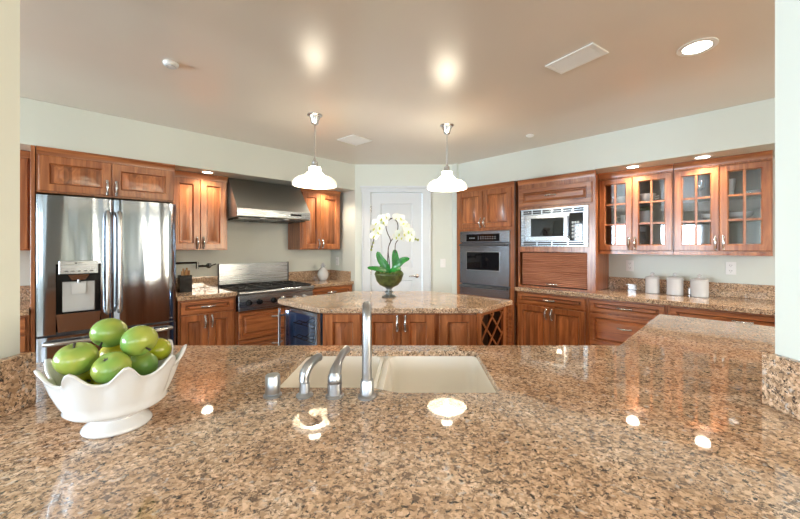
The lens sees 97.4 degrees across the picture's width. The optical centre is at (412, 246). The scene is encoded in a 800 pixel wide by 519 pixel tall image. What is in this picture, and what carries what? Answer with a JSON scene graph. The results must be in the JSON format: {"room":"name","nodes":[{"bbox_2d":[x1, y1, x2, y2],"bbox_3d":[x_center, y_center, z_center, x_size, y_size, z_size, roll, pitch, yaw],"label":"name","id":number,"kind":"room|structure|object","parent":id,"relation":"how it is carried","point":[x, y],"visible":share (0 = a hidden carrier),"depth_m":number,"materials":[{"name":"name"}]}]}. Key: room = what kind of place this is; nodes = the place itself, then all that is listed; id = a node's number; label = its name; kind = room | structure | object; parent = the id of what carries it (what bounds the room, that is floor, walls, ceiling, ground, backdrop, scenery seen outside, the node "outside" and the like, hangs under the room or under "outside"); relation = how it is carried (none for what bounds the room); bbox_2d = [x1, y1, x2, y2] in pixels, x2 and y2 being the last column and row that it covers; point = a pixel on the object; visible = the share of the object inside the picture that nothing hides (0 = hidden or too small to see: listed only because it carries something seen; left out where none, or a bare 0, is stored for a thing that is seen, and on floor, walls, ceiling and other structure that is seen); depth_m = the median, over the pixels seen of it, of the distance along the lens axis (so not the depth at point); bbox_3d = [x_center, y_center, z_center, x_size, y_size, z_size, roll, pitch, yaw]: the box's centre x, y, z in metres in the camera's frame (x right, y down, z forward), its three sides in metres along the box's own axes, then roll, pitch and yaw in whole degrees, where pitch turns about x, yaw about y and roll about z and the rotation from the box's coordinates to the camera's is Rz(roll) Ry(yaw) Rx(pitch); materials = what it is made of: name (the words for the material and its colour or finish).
{"room":"kitchen","nodes":[
{"label":"kitchen","id":0,"kind":"room"},
{"bbox_2d":[0,0,19,358],"bbox_3d":[-1.452,0.142,0.910,0.697,2.440,0.150,0,0,0],"label":"wall","id":1,"kind":"structure","parent":0,"point":[9,9],"depth_m":0.96,"materials":[{"name":"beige paint"}]},
{"bbox_2d":[20,221,330,285],"bbox_3d":[-3.215,0.142,3.040,5.653,2.440,0.120,0,0,-45],"label":"wall","id":2,"kind":"structure","parent":0,"point":[247,242],"depth_m":4.20,"materials":[{"name":"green paint"}]},
{"bbox_2d":[20,150,30,250],"bbox_3d":[-3.287,-0.357,2.604,0.633,0.768,0.390,0,0,-45],"label":"upper cabinet","id":3,"kind":"object","parent":2,"relation":"attached to","point":[25,156],"visible":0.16,"depth_m":2.70,"materials":[{"name":"brown wood"}]},
{"bbox_2d":[20,285,30,300],"bbox_3d":[-3.416,0.384,2.734,0.020,0.124,0.632,0,0,45],"label":"backsplash","id":4,"kind":"structure","parent":2,"relation":"attached to","point":[25,291],"depth_m":2.92,"materials":[{"name":"stone"}]},
{"bbox_2d":[20,142,354,192],"bbox_3d":[-2.770,-0.749,2.983,0.588,0.012,5.102,0,0,45],"label":"trim","id":5,"kind":"structure","parent":2,"relation":"attached to","point":[24,146],"depth_m":3.55,"materials":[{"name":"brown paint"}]},
{"bbox_2d":[176,262,215,268],"bbox_3d":[-2.301,0.195,3.714,0.110,0.079,0.413,0,0,23],"label":"pot filler","id":6,"kind":"object","parent":2,"relation":"attached to","point":[208,265],"visible":0.89,"depth_m":3.73,"materials":[{"name":"silver metal"}]},
{"bbox_2d":[176,276,217,289],"bbox_3d":[-2.380,0.384,3.771,0.510,0.124,0.020,0,0,-45],"label":"backsplash","id":7,"kind":"structure","parent":2,"relation":"attached to","point":[202,281],"depth_m":3.85,"materials":[{"name":"stone"}]},
{"bbox_2d":[172,170,227,249],"bbox_3d":[-2.248,-0.354,3.643,0.390,0.773,0.516,0,0,45],"label":"upper cabinet","id":8,"kind":"object","parent":2,"relation":"attached to","point":[200,199],"visible":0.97,"depth_m":3.54,"materials":[{"name":"brown wood"}]},
{"bbox_2d":[200,171,213,173],"bbox_3d":[-2.038,-0.739,3.481,0.123,0.006,0.123,0,0,0],"label":"recessed light","id":9,"kind":"object","parent":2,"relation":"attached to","point":[206,172],"visible":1,"depth_m":3.48,"materials":[{"name":"white plastic"}]},
{"bbox_2d":[227,178,309,223],"bbox_3d":[-1.699,-0.513,4.040,0.806,0.443,0.603,0,0,-45],"label":"range hood","id":10,"kind":"object","parent":2,"relation":"attached to","point":[247,201],"visible":0.99,"depth_m":3.85,"materials":[{"name":"silver metal"}]},
{"bbox_2d":[289,270,329,280],"bbox_3d":[-1.390,0.384,4.760,0.635,0.124,0.020,0,0,-45],"label":"backsplash","id":11,"kind":"structure","parent":2,"relation":"attached to","point":[297,275],"depth_m":4.68,"materials":[{"name":"stone"}]},
{"bbox_2d":[288,187,340,249],"bbox_3d":[-1.279,-0.353,4.612,0.575,0.775,0.390,0,0,-45],"label":"upper cabinet","id":12,"kind":"object","parent":2,"relation":"attached to","point":[322,232],"visible":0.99,"depth_m":4.49,"materials":[{"name":"brown wood"}]},
{"bbox_2d":[20,97,354,188],"bbox_3d":[-2.769,-0.916,2.983,0.589,0.322,5.102,0,0,45],"label":"soffit","id":13,"kind":"structure","parent":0,"point":[41,123],"depth_m":3.08,"materials":[{"name":"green paint"}]},
{"bbox_2d":[331,190,354,290],"bbox_3d":[-0.930,0.142,4.838,0.120,2.440,0.809,0,0,-45],"label":"wall","id":14,"kind":"structure","parent":0,"point":[346,254],"depth_m":4.70,"materials":[{"name":"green paint"}]},
{"bbox_2d":[330,270,350,280],"bbox_3d":[-0.997,0.384,4.801,0.022,0.124,0.474,0,0,-45],"label":"backsplash","id":15,"kind":"structure","parent":14,"relation":"attached to","point":[334,274],"depth_m":4.77,"materials":[{"name":"stone"}]},
{"bbox_2d":[20,0,774,163],"bbox_3d":[0.000,-1.118,0.750,13.000,0.080,11.500,0,0,0],"label":"ceiling","id":16,"kind":"structure","parent":0,"point":[388,73],"depth_m":2.10,"materials":[{"name":"paint"}]},
{"bbox_2d":[163,60,178,68],"bbox_3d":[-1.418,-1.065,2.056,0.080,0.024,0.080,0,0,0],"label":"smoke detector","id":17,"kind":"object","parent":16,"relation":"attached to","point":[170,64],"visible":1,"depth_m":2.04,"materials":[{"name":"white plastic"}]},
{"bbox_2d":[292,112,336,188],"bbox_3d":[-0.800,-0.788,2.860,0.354,0.577,0.354,0,0,0],"label":"pendant lamp","id":18,"kind":"object","parent":16,"relation":"hanging from","point":[313,179],"visible":1,"depth_m":2.83,"materials":[{"name":"white glass"}]},
{"bbox_2d":[337,134,371,145],"bbox_3d":[-0.586,-1.073,3.530,0.250,0.008,0.250,0,0,40],"label":"ceiling vent","id":19,"kind":"object","parent":16,"relation":"in","point":[353,139],"visible":1,"depth_m":3.52,"materials":[{"name":"white plastic"}]},
{"bbox_2d":[427,123,466,191],"bbox_3d":[0.300,-0.795,3.100,0.354,0.563,0.354,0,0,0],"label":"pendant lamp","id":20,"kind":"object","parent":16,"relation":"hanging from","point":[446,182],"visible":1,"depth_m":3.07,"materials":[{"name":"white glass"}]},
{"bbox_2d":[545,42,608,73],"bbox_3d":[0.932,-1.073,2.010,0.164,0.008,0.290,0,0,-34],"label":"ceiling vent","id":21,"kind":"object","parent":16,"relation":"in","point":[591,51],"visible":1,"depth_m":1.99,"materials":[{"name":"white plastic"}]},
{"bbox_2d":[676,37,718,56],"bbox_3d":[1.531,-1.074,1.892,0.179,0.006,0.179,0,0,0],"label":"recessed light","id":22,"kind":"object","parent":16,"relation":"in","point":[702,45],"visible":1,"depth_m":1.89,"materials":[{"name":"white plastic"}]},
{"bbox_2d":[355,164,451,292],"bbox_3d":[-0.124,0.142,4.640,1.266,2.440,0.120,0,0,0],"label":"wall","id":23,"kind":"structure","parent":0,"point":[365,174],"depth_m":4.58,"materials":[{"name":"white paint"}]},
{"bbox_2d":[360,186,431,290],"bbox_3d":[-0.215,0.284,4.563,0.940,2.155,0.034,0,0,0],"label":"trim","id":24,"kind":"structure","parent":23,"relation":"attached to","point":[366,191],"depth_m":4.56,"materials":[{"name":"white paint"}]},
{"bbox_2d":[371,193,421,290],"bbox_3d":[-0.220,0.324,4.582,0.674,2.064,0.095,0,0,0],"label":"door","id":25,"kind":"structure","parent":23,"relation":"in","point":[409,205],"depth_m":4.59,"materials":[{"name":"white paint"}]},
{"bbox_2d":[440,259,445,266],"bbox_3d":[0.391,0.209,4.575,0.070,0.114,0.010,0,0,0],"label":"light switch","id":26,"kind":"object","parent":23,"relation":"attached to","point":[442,261],"visible":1,"depth_m":4.57,"materials":[{"name":"white plastic"}]},
{"bbox_2d":[452,163,458,293],"bbox_3d":[0.719,0.142,4.814,0.189,2.440,0.628,0,0,45],"label":"wall","id":27,"kind":"structure","parent":0,"point":[455,167],"depth_m":4.55,"materials":[{"name":"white paint"}]},
{"bbox_2d":[459,98,774,186],"bbox_3d":[2.541,-0.921,3.020,5.078,0.312,0.591,0,0,45],"label":"soffit","id":28,"kind":"structure","parent":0,"point":[754,122],"depth_m":3.13,"materials":[{"name":"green paint"}]},
{"bbox_2d":[609,157,774,284],"bbox_3d":[3.005,0.142,3.060,5.679,2.440,0.120,0,0,45],"label":"wall","id":29,"kind":"structure","parent":0,"point":[759,270],"depth_m":3.27,"materials":[{"name":"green paint"}]},
{"bbox_2d":[467,141,774,187],"bbox_3d":[2.541,-0.758,3.020,0.590,0.014,5.078,0,0,-45],"label":"trim","id":30,"kind":"structure","parent":29,"relation":"attached to","point":[766,146],"depth_m":3.01,"materials":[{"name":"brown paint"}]},
{"bbox_2d":[626,260,633,270],"bbox_3d":[2.281,0.197,3.692,0.070,0.114,0.008,0,0,45],"label":"wall outlet","id":31,"kind":"object","parent":29,"relation":"attached to","point":[629,263],"visible":1,"depth_m":3.69,"materials":[{"name":"white plastic"}]},
{"bbox_2d":[624,165,640,168],"bbox_3d":[2.055,-0.747,3.281,0.134,0.006,0.134,0,0,0],"label":"recessed light","id":32,"kind":"object","parent":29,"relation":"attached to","point":[632,166],"visible":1,"depth_m":3.26,"materials":[{"name":"white plastic"}]},
{"bbox_2d":[598,164,673,254],"bbox_3d":[2.223,-0.340,3.478,0.619,0.820,0.390,0,0,45],"label":"upper cabinet","id":33,"kind":"object","parent":29,"relation":"attached to","point":[628,237],"visible":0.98,"depth_m":3.41,"materials":[{"name":"brown wood"}]},
{"bbox_2d":[612,196,624,202],"bbox_3d":[2.153,-0.484,3.611,0.124,0.094,0.149,0,0,-11],"label":"gravy boat","id":34,"kind":"object","parent":33,"relation":"on","point":[621,199],"visible":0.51,"depth_m":3.57,"materials":[{"name":"white ceramic"}]},
{"bbox_2d":[616,215,624,223],"bbox_3d":[2.156,-0.278,3.587,0.128,0.090,0.100,0,0,14],"label":"pitcher","id":35,"kind":"object","parent":33,"relation":"on","point":[622,217],"visible":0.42,"depth_m":3.57,"materials":[{"name":"white ceramic"}]},
{"bbox_2d":[606,202,663,207],"bbox_3d":[2.252,-0.429,3.507,0.581,0.014,0.287,0,0,45],"label":"shelf","id":36,"kind":"object","parent":33,"relation":"attached to","point":[657,204],"depth_m":3.53,"materials":[{"name":"brown wood"}]},
{"bbox_2d":[607,224,663,226],"bbox_3d":[2.252,-0.225,3.507,0.581,0.014,0.287,0,0,45],"label":"shelf","id":37,"kind":"object","parent":33,"relation":"attached to","point":[647,225],"depth_m":3.56,"materials":[{"name":"brown wood"}]},
{"bbox_2d":[640,206,649,222],"bbox_3d":[2.293,-0.319,3.460,0.128,0.171,0.128,0,0,45],"label":"planter","id":38,"kind":"object","parent":33,"relation":"on","point":[645,210],"visible":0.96,"depth_m":3.42,"materials":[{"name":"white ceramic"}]},
{"bbox_2d":[640,193,658,201],"bbox_3d":[2.301,-0.478,3.453,0.156,0.082,0.156,0,0,-2],"label":"serving bowl","id":39,"kind":"object","parent":33,"relation":"on","point":[646,196],"visible":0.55,"depth_m":3.40,"materials":[{"name":"white ceramic"}]},
{"bbox_2d":[608,277,774,299],"bbox_3d":[2.680,0.384,3.280,1.548,0.124,0.020,0,0,45],"label":"backsplash","id":40,"kind":"structure","parent":29,"relation":"attached to","point":[750,291],"depth_m":3.16,"materials":[{"name":"stone"}]},
{"bbox_2d":[693,155,712,158],"bbox_3d":[2.414,-0.747,2.923,0.134,0.006,0.134,0,0,0],"label":"recessed light","id":41,"kind":"object","parent":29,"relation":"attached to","point":[702,156],"visible":1,"depth_m":2.92,"materials":[{"name":"white plastic"}]},
{"bbox_2d":[673,150,772,255],"bbox_3d":[2.665,-0.340,3.037,0.622,0.820,0.390,0,0,45],"label":"upper cabinet","id":42,"kind":"object","parent":29,"relation":"attached to","point":[694,234],"visible":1,"depth_m":3.00,"materials":[{"name":"brown wood"}]},
{"bbox_2d":[701,214,709,219],"bbox_3d":[2.619,-0.260,3.078,0.150,0.055,0.150,0,0,45],"label":"shallow bowl","id":43,"kind":"object","parent":42,"relation":"on","point":[705,216],"visible":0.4,"depth_m":3.07,"materials":[{"name":"white ceramic"}]},
{"bbox_2d":[683,195,760,202],"bbox_3d":[2.693,-0.429,3.065,0.584,0.014,0.287,0,0,45],"label":"shelf","id":44,"kind":"object","parent":42,"relation":"attached to","point":[750,197],"depth_m":3.08,"materials":[{"name":"brown wood"}]},
{"bbox_2d":[683,220,760,223],"bbox_3d":[2.693,-0.225,3.065,0.584,0.014,0.287,0,0,45],"label":"shelf","id":45,"kind":"object","parent":42,"relation":"attached to","point":[751,221],"depth_m":3.08,"materials":[{"name":"brown wood"}]},
{"bbox_2d":[729,179,735,194],"bbox_3d":[2.732,-0.509,3.022,0.072,0.145,0.072,0,0,45],"label":"tumbler","id":46,"kind":"object","parent":42,"relation":"on","point":[732,182],"visible":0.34,"depth_m":3.00,"materials":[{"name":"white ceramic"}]},
{"bbox_2d":[729,212,753,218],"bbox_3d":[2.760,-0.262,2.979,0.196,0.058,0.196,0,0,45],"label":"bowl","id":47,"kind":"object","parent":42,"relation":"on","point":[733,215],"visible":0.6,"depth_m":2.93,"materials":[{"name":"white ceramic"}]},
{"bbox_2d":[746,190,760,192],"bbox_3d":[2.834,-0.452,2.919,0.110,0.030,0.110,0,0,45],"label":"dish","id":48,"kind":"object","parent":42,"relation":"on","point":[750,191],"visible":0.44,"depth_m":2.89,"materials":[{"name":"white ceramic"}]},
{"bbox_2d":[726,262,735,274],"bbox_3d":[2.839,0.190,3.135,0.070,0.114,0.008,0,0,45],"label":"wall outlet","id":49,"kind":"object","parent":29,"relation":"attached to","point":[730,266],"visible":1,"depth_m":3.13,"materials":[{"name":"white plastic"}]},
{"bbox_2d":[775,0,799,360],"bbox_3d":[1.408,0.142,0.910,0.784,2.440,0.150,0,0,0],"label":"wall","id":50,"kind":"structure","parent":0,"point":[787,12],"depth_m":0.95,"materials":[{"name":"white paint"}]},
{"bbox_3d":[0.000,1.392,0.750,13.000,0.060,11.500,0,0,0],"label":"floor","id":51,"kind":"structure","parent":0,"visible":0},
{"bbox_2d":[20,312,30,351],"bbox_3d":[-3.191,0.925,2.509,0.633,0.871,0.660,0,0,-45],"label":"base cabinet","id":52,"kind":"object","parent":51,"relation":"on","point":[25,321],"visible":0.2,"depth_m":2.52,"materials":[{"name":"brown wood"}]},
{"bbox_2d":[20,285,30,315],"bbox_3d":[-3.195,0.405,2.513,0.632,0.165,0.646,0,0,-45],"label":"countertop","id":53,"kind":"structure","parent":52,"relation":"on","point":[25,291],"depth_m":2.90,"materials":[{"name":"brown stone"}]},
{"bbox_2d":[31,145,36,351],"bbox_3d":[-2.978,0.310,2.766,0.598,2.101,0.024,0,0,45],"label":"end panel","id":54,"kind":"object","parent":51,"relation":"on","point":[33,148],"visible":0.4,"depth_m":2.56,"materials":[{"name":"brown wood"}]},
{"bbox_2d":[36,146,174,203],"bbox_3d":[-2.646,-0.572,3.061,0.855,0.338,0.650,0,0,-45],"label":"upper cabinet","id":55,"kind":"object","parent":54,"relation":"attached to","point":[59,172],"visible":1,"depth_m":2.82,"materials":[{"name":"brown wood"}]},
{"bbox_2d":[36,194,175,362],"bbox_3d":[-2.604,0.490,3.018,0.848,1.741,0.716,0,0,-45],"label":"refrigerator","id":56,"kind":"object","parent":51,"relation":"on","point":[97,259],"visible":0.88,"depth_m":2.76,"materials":[{"name":"grey metal"}]},
{"bbox_2d":[174,296,235,344],"bbox_3d":[-2.150,0.925,3.550,0.494,0.871,0.660,0,0,-45],"label":"base cabinet","id":57,"kind":"object","parent":51,"relation":"on","point":[210,321],"visible":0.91,"depth_m":3.33,"materials":[{"name":"brown wood"}]},
{"bbox_2d":[176,276,236,300],"bbox_3d":[-2.158,0.405,3.549,0.510,0.165,0.646,0,0,-45],"label":"countertop","id":58,"kind":"structure","parent":57,"relation":"on","point":[203,287],"depth_m":3.53,"materials":[{"name":"brown stone"}]},
{"bbox_2d":[177,275,191,292],"bbox_3d":[-2.280,0.364,3.508,0.104,0.165,0.104,0,0,45],"label":"utensil crock","id":59,"kind":"object","parent":58,"relation":"on","point":[184,283],"visible":0.9,"depth_m":3.47,"materials":[{"name":"black ceramic"}]},
{"bbox_2d":[236,306,283,344],"bbox_3d":[-1.683,1.008,4.018,0.816,0.707,0.660,0,0,-45],"label":"base cabinet","id":60,"kind":"object","parent":51,"relation":"on","point":[258,326],"visible":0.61,"depth_m":3.69,"materials":[{"name":"brown wood"}]},
{"bbox_2d":[220,280,313,311],"bbox_3d":[-1.652,0.535,3.992,0.815,0.221,0.656,0,0,-45],"label":"gas range","id":61,"kind":"object","parent":60,"relation":"on","point":[257,295],"visible":0.91,"depth_m":3.76,"materials":[{"name":"silver metal"}]},
{"bbox_2d":[218,262,288,287],"bbox_3d":[-1.900,0.325,4.235,0.817,0.274,0.041,0,0,-45],"label":"range backguard","id":62,"kind":"object","parent":61,"relation":"attached to","point":[237,273],"visible":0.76,"depth_m":4.20,"materials":[{"name":"silver metal"}]},
{"bbox_2d":[313,284,351,295],"bbox_3d":[-1.191,0.925,4.559,0.634,0.871,0.590,0,0,-45],"label":"base cabinet","id":63,"kind":"object","parent":51,"relation":"on","point":[342,288],"visible":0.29,"depth_m":4.38,"materials":[{"name":"brown wood"}]},
{"bbox_2d":[289,270,353,287],"bbox_3d":[-1.197,0.405,4.567,0.635,0.165,0.566,0,0,-45],"label":"countertop","id":64,"kind":"structure","parent":63,"relation":"on","point":[336,277],"depth_m":4.66,"materials":[{"name":"brown stone"}]},
{"bbox_2d":[317,263,328,280],"bbox_3d":[-1.201,0.325,4.687,0.150,0.242,0.150,0,0,-45],"label":"jar","id":65,"kind":"object","parent":64,"relation":"on","point":[323,273],"visible":1,"depth_m":4.64,"materials":[{"name":"white ceramic"}]},
{"bbox_2d":[323,307,505,344],"bbox_3d":[-0.107,0.924,3.020,1.777,0.874,0.960,0,0,0],"label":"base cabinet","id":66,"kind":"object","parent":51,"relation":"on","point":[487,328],"visible":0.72,"depth_m":2.59,"materials":[{"name":"brown wood"}]},
{"bbox_2d":[278,306,322,344],"bbox_3d":[-0.786,0.875,2.890,0.509,0.763,0.455,0,0,43],"label":"wine cooler","id":67,"kind":"object","parent":66,"relation":"in","point":[301,327],"visible":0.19,"depth_m":2.94,"materials":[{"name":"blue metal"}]},
{"bbox_2d":[293,318,314,328],"bbox_3d":[-0.757,0.642,2.921,0.475,0.040,0.259,0,0,43],"label":"wire shelf","id":68,"kind":"object","parent":67,"relation":"attached to","point":[297,322],"depth_m":3.03,"materials":[{"name":"black metal"}]},
{"bbox_2d":[293,332,314,343],"bbox_3d":[-0.757,0.762,2.921,0.475,0.040,0.259,0,0,43],"label":"wire shelf","id":69,"kind":"object","parent":67,"relation":"attached to","point":[297,336],"depth_m":3.02,"materials":[{"name":"black metal"}]},
{"bbox_2d":[278,291,511,312],"bbox_3d":[-0.159,0.466,3.060,1.989,0.038,1.000,0,0,0],"label":"countertop","id":70,"kind":"structure","parent":66,"relation":"on","point":[404,301],"depth_m":2.83,"materials":[{"name":"stone"}]},
{"bbox_2d":[367,213,418,297],"bbox_3d":[-0.161,0.073,3.131,0.436,0.747,0.266,0,0,10],"label":"potted orchid","id":71,"kind":"object","parent":70,"relation":"on","point":[386,277],"visible":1,"depth_m":3.08,"materials":[{"name":"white plant"}]},
{"bbox_2d":[456,181,517,344],"bbox_3d":[1.058,0.309,4.432,0.824,2.104,0.691,0,0,45],"label":"tall cabinet","id":72,"kind":"object","parent":51,"relation":"on","point":[491,207],"visible":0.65,"depth_m":4.09,"materials":[{"name":"brown wood"}]},
{"bbox_2d":[459,230,510,298],"bbox_3d":[1.038,0.201,4.401,0.692,0.782,0.664,0,0,45],"label":"wall oven","id":73,"kind":"object","parent":72,"relation":"in","point":[485,256],"visible":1,"depth_m":4.17,"materials":[{"name":"grey metal"}]},
{"bbox_2d":[517,291,587,344],"bbox_3d":[1.629,0.925,3.881,0.757,0.871,0.660,0,0,45],"label":"base cabinet","id":74,"kind":"object","parent":51,"relation":"on","point":[542,318],"visible":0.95,"depth_m":3.66,"materials":[{"name":"brown wood"}]},
{"bbox_2d":[588,298,667,344],"bbox_3d":[2.122,0.925,3.388,0.630,0.871,0.660,0,0,45],"label":"base cabinet","id":75,"kind":"object","parent":51,"relation":"on","point":[610,322],"visible":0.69,"depth_m":3.24,"materials":[{"name":"brown wood"}]},
{"bbox_2d":[668,305,774,326],"bbox_3d":[2.675,0.925,2.836,0.925,0.871,0.660,0,0,45],"label":"base cabinet","id":76,"kind":"object","parent":51,"relation":"on","point":[729,316],"visible":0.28,"depth_m":2.71,"materials":[{"name":"brown wood"}]},
{"bbox_2d":[515,277,774,314],"bbox_3d":[2.185,0.405,3.332,2.322,0.165,0.646,0,0,45],"label":"countertop","id":77,"kind":"structure","parent":76,"relation":"on","point":[735,297],"depth_m":3.11,"materials":[{"name":"brown stone"}]},
{"bbox_2d":[517,170,608,292],"bbox_3d":[1.660,-0.149,3.851,0.811,1.188,0.661,0,0,45],"label":"upper cabinet","id":78,"kind":"object","parent":77,"relation":"on","point":[566,268],"visible":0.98,"depth_m":3.62,"materials":[{"name":"brown wood"}]},
{"bbox_2d":[521,205,587,245],"bbox_3d":[1.631,-0.207,3.838,0.704,0.402,0.602,0,0,45],"label":"microwave","id":79,"kind":"object","parent":78,"relation":"in","point":[559,226],"visible":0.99,"depth_m":3.63,"materials":[{"name":"grey metal"}]},
{"bbox_2d":[645,272,659,293],"bbox_3d":[2.322,0.346,3.404,0.122,0.201,0.122,0,0,-45],"label":"canister","id":80,"kind":"object","parent":77,"relation":"on","point":[652,283],"visible":1,"depth_m":3.36,"materials":[{"name":"white ceramic"}]},
{"bbox_2d":[666,273,683,295],"bbox_3d":[2.447,0.344,3.279,0.134,0.206,0.134,0,0,45],"label":"canister","id":81,"kind":"object","parent":77,"relation":"on","point":[675,284],"visible":1,"depth_m":3.23,"materials":[{"name":"white ceramic"}]},
{"bbox_2d":[690,274,708,297],"bbox_3d":[2.573,0.346,3.153,0.138,0.201,0.138,0,0,45],"label":"canister","id":82,"kind":"object","parent":77,"relation":"on","point":[699,287],"visible":1,"depth_m":3.11,"materials":[{"name":"white ceramic"}]},
{"bbox_3d":[0.303,0.921,1.662,4.023,0.881,1.274,0,0,0],"label":"base cabinet","id":83,"kind":"object","parent":51,"relation":"on","visible":0},
{"bbox_2d":[0,314,799,518],"bbox_3d":[0.354,0.458,1.044,4.169,0.021,1.868,0,0,-15],"label":"countertop","id":84,"kind":"structure","parent":83,"relation":"on","point":[671,420],"depth_m":0.79,"materials":[{"name":"brown stone"}]},
{"bbox_2d":[0,352,35,417],"bbox_3d":[-1.337,0.372,0.926,0.525,0.148,0.152,0,0,0],"label":"granite upstand","id":85,"kind":"object","parent":84,"relation":"on","point":[17,376],"visible":1,"depth_m":0.95,"materials":[{"name":"brown stone"}]},
{"bbox_2d":[33,339,186,438],"bbox_3d":[-0.738,0.357,0.884,0.284,0.179,0.288,0,0,-36],"label":"fruit bowl","id":86,"kind":"object","parent":84,"relation":"on","point":[119,406],"visible":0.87,"depth_m":0.80,"materials":[{"name":"white ceramic"}]},
{"bbox_2d":[52,342,98,375],"bbox_3d":[-0.785,0.259,0.819,0.080,0.076,0.079,0,0,0],"label":"apple","id":87,"kind":"object","parent":86,"relation":"in","point":[77,358],"visible":0.95,"depth_m":0.80,"materials":[{"name":"green food"}]},
{"bbox_2d":[76,370,94,383],"bbox_3d":[-0.811,0.316,0.861,0.058,0.061,0.061,0,0,0],"label":"apple","id":88,"kind":"object","parent":86,"relation":"in","point":[86,377],"visible":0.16,"depth_m":0.85,"materials":[{"name":"green food"}]},
{"bbox_2d":[89,318,127,347],"bbox_3d":[-0.777,0.220,0.898,0.078,0.075,0.076,0,0,0],"label":"apple","id":89,"kind":"object","parent":86,"relation":"in","point":[108,332],"visible":0.94,"depth_m":0.88,"materials":[{"name":"green food"}]},
{"bbox_2d":[90,351,131,383],"bbox_3d":[-0.699,0.281,0.814,0.075,0.071,0.074,0,0,0],"label":"apple","id":90,"kind":"object","parent":86,"relation":"in","point":[106,367],"visible":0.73,"depth_m":0.79,"materials":[{"name":"green food"}]},
{"bbox_2d":[99,345,130,356],"bbox_3d":[-0.792,0.287,0.937,0.071,0.071,0.068,0,0,0],"label":"apple","id":91,"kind":"object","parent":86,"relation":"in","point":[103,350],"visible":0.11,"depth_m":0.91,"materials":[{"name":"green food"}]},
{"bbox_2d":[130,352,158,374],"bbox_3d":[-0.692,0.302,0.898,0.070,0.069,0.066,0,0,0],"label":"apple","id":92,"kind":"object","parent":86,"relation":"in","point":[145,364],"visible":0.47,"depth_m":0.88,"materials":[{"name":"green food"}]},
{"bbox_2d":[120,325,157,355],"bbox_3d":[-0.677,0.232,0.869,0.074,0.075,0.077,0,0,0],"label":"apple","id":93,"kind":"object","parent":92,"relation":"on","point":[139,340],"visible":0.99,"depth_m":0.85,"materials":[{"name":"green food"}]},
{"bbox_2d":[149,338,171,360],"bbox_3d":[-0.699,0.280,0.961,0.066,0.062,0.065,0,0,0],"label":"apple","id":94,"kind":"object","parent":86,"relation":"in","point":[162,349],"visible":0.5,"depth_m":0.95,"materials":[{"name":"green food"}]},
{"bbox_2d":[263,372,281,399],"bbox_3d":[-0.421,0.414,1.053,0.053,0.064,0.053,0,0,0],"label":"air gap","id":95,"kind":"object","parent":84,"relation":"on","point":[272,380],"visible":1,"depth_m":1.04,"materials":[{"name":"silver metal"}]},
{"bbox_2d":[296,353,322,398],"bbox_3d":[-0.316,0.391,1.074,0.050,0.111,0.096,0,0,25],"label":"sprayer","id":96,"kind":"object","parent":84,"relation":"on","point":[304,387],"visible":1,"depth_m":1.05,"materials":[{"name":"silver metal"}]},
{"bbox_2d":[325,345,349,399],"bbox_3d":[-0.234,0.385,1.093,0.055,0.123,0.141,0,0,0],"label":"lever","id":97,"kind":"object","parent":84,"relation":"on","point":[334,385],"visible":1,"depth_m":1.04,"materials":[{"name":"silver metal"}]},
{"bbox_2d":[358,301,375,400],"bbox_3d":[-0.144,0.308,1.096,0.055,0.278,0.161,0,0,-7],"label":"faucet","id":98,"kind":"object","parent":84,"relation":"on","point":[366,393],"visible":1,"depth_m":1.03,"materials":[{"name":"silver metal"}]},
{"bbox_2d":[280,356,495,392],"bbox_3d":[-0.090,0.559,1.292,0.754,0.180,0.464,0,0,0],"label":"sink","id":99,"kind":"object","parent":84,"relation":"in","point":[400,374],"visible":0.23,"depth_m":1.50,"materials":[{"name":"beige ceramic"}]},
{"bbox_2d":[280,356,383,388],"bbox_3d":[-0.295,0.554,1.312,0.344,0.170,0.424,0,0,0],"label":"basin","id":100,"kind":"object","parent":99,"relation":"in","point":[351,371],"depth_m":1.50,"materials":[{"name":"beige ceramic"}]},
{"bbox_2d":[380,356,495,392],"bbox_3d":[0.088,0.559,1.292,0.397,0.180,0.464,0,0,0],"label":"basin","id":101,"kind":"object","parent":99,"relation":"in","point":[400,374],"depth_m":1.50,"materials":[{"name":"beige ceramic"}]},
{"bbox_2d":[762,352,799,419],"bbox_3d":[1.297,0.372,0.926,0.606,0.148,0.152,0,0,0],"label":"granite upstand","id":102,"kind":"object","parent":84,"relation":"on","point":[780,374],"visible":1,"depth_m":0.95,"materials":[{"name":"brown stone"}]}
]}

